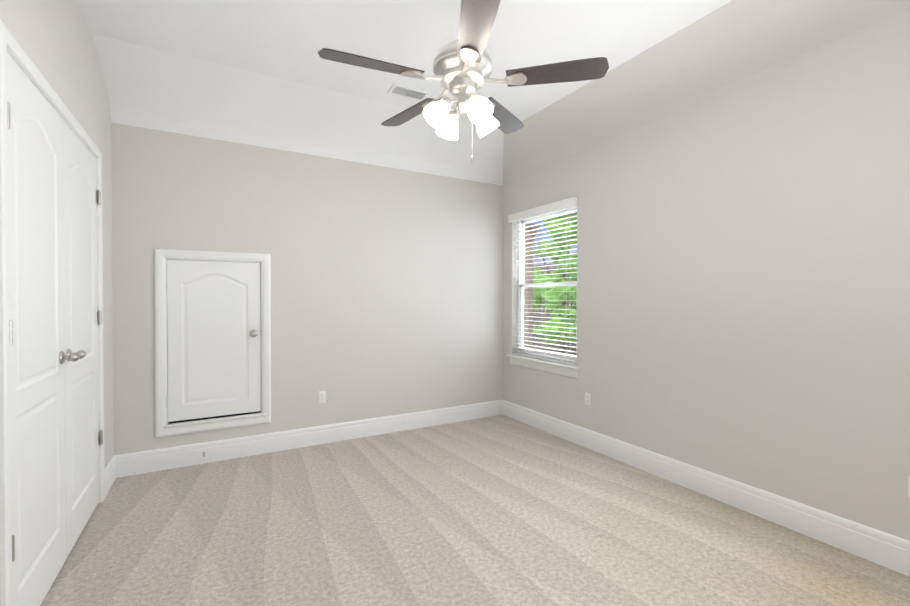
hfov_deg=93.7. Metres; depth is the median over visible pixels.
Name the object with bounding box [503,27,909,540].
wall
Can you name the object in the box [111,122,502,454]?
wall
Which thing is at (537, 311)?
neighbouring house
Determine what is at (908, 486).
electrical outlet
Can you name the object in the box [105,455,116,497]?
baseboard
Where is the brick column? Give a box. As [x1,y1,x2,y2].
[525,224,538,347]
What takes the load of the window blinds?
attached to the window unit
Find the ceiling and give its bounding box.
[76,0,909,184]
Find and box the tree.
[533,212,576,353]
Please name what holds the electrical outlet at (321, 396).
attached to the wall at (386, 291)
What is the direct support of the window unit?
in the wall at (743, 287)
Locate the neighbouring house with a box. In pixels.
[524,263,576,354]
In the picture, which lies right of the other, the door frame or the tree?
the tree
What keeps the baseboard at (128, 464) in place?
attached to the wall at (386, 291)
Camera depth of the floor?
2.49 m
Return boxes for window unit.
[517,207,576,362]
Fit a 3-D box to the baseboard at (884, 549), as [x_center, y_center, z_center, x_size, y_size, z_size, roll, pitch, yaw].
[1.775,1.282,3.065,0.017,0.175,4.870,0,1,-30]
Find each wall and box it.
[0,0,113,467]
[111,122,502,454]
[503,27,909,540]
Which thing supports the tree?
on the ground
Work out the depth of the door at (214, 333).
3.67 m
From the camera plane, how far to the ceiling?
3.02 m
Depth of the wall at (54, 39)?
2.53 m
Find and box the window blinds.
[508,197,577,365]
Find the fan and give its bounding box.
[318,0,608,162]
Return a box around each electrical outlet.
[318,391,325,402]
[585,392,590,405]
[908,475,909,497]
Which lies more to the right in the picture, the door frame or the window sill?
the window sill
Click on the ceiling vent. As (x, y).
(407, 92)
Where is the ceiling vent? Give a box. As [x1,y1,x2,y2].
[387,84,430,101]
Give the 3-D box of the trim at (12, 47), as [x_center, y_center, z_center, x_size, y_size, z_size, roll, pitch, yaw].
[-2.118,0.169,2.229,0.158,2.417,1.632,0,1,-30]
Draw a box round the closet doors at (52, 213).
[7,53,102,605]
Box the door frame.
[154,249,270,437]
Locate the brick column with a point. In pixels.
(530, 297)
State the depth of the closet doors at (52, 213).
2.04 m
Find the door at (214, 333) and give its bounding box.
[166,259,260,421]
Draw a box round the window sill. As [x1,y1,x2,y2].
[506,354,580,378]
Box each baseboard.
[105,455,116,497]
[117,400,500,477]
[501,400,909,576]
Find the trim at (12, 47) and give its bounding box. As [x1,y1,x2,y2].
[0,20,104,605]
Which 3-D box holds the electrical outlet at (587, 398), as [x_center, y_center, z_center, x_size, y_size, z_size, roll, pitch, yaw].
[1.246,0.900,4.003,0.008,0.115,0.070,0,1,-30]
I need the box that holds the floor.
[40,414,909,605]
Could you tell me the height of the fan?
1.028 m

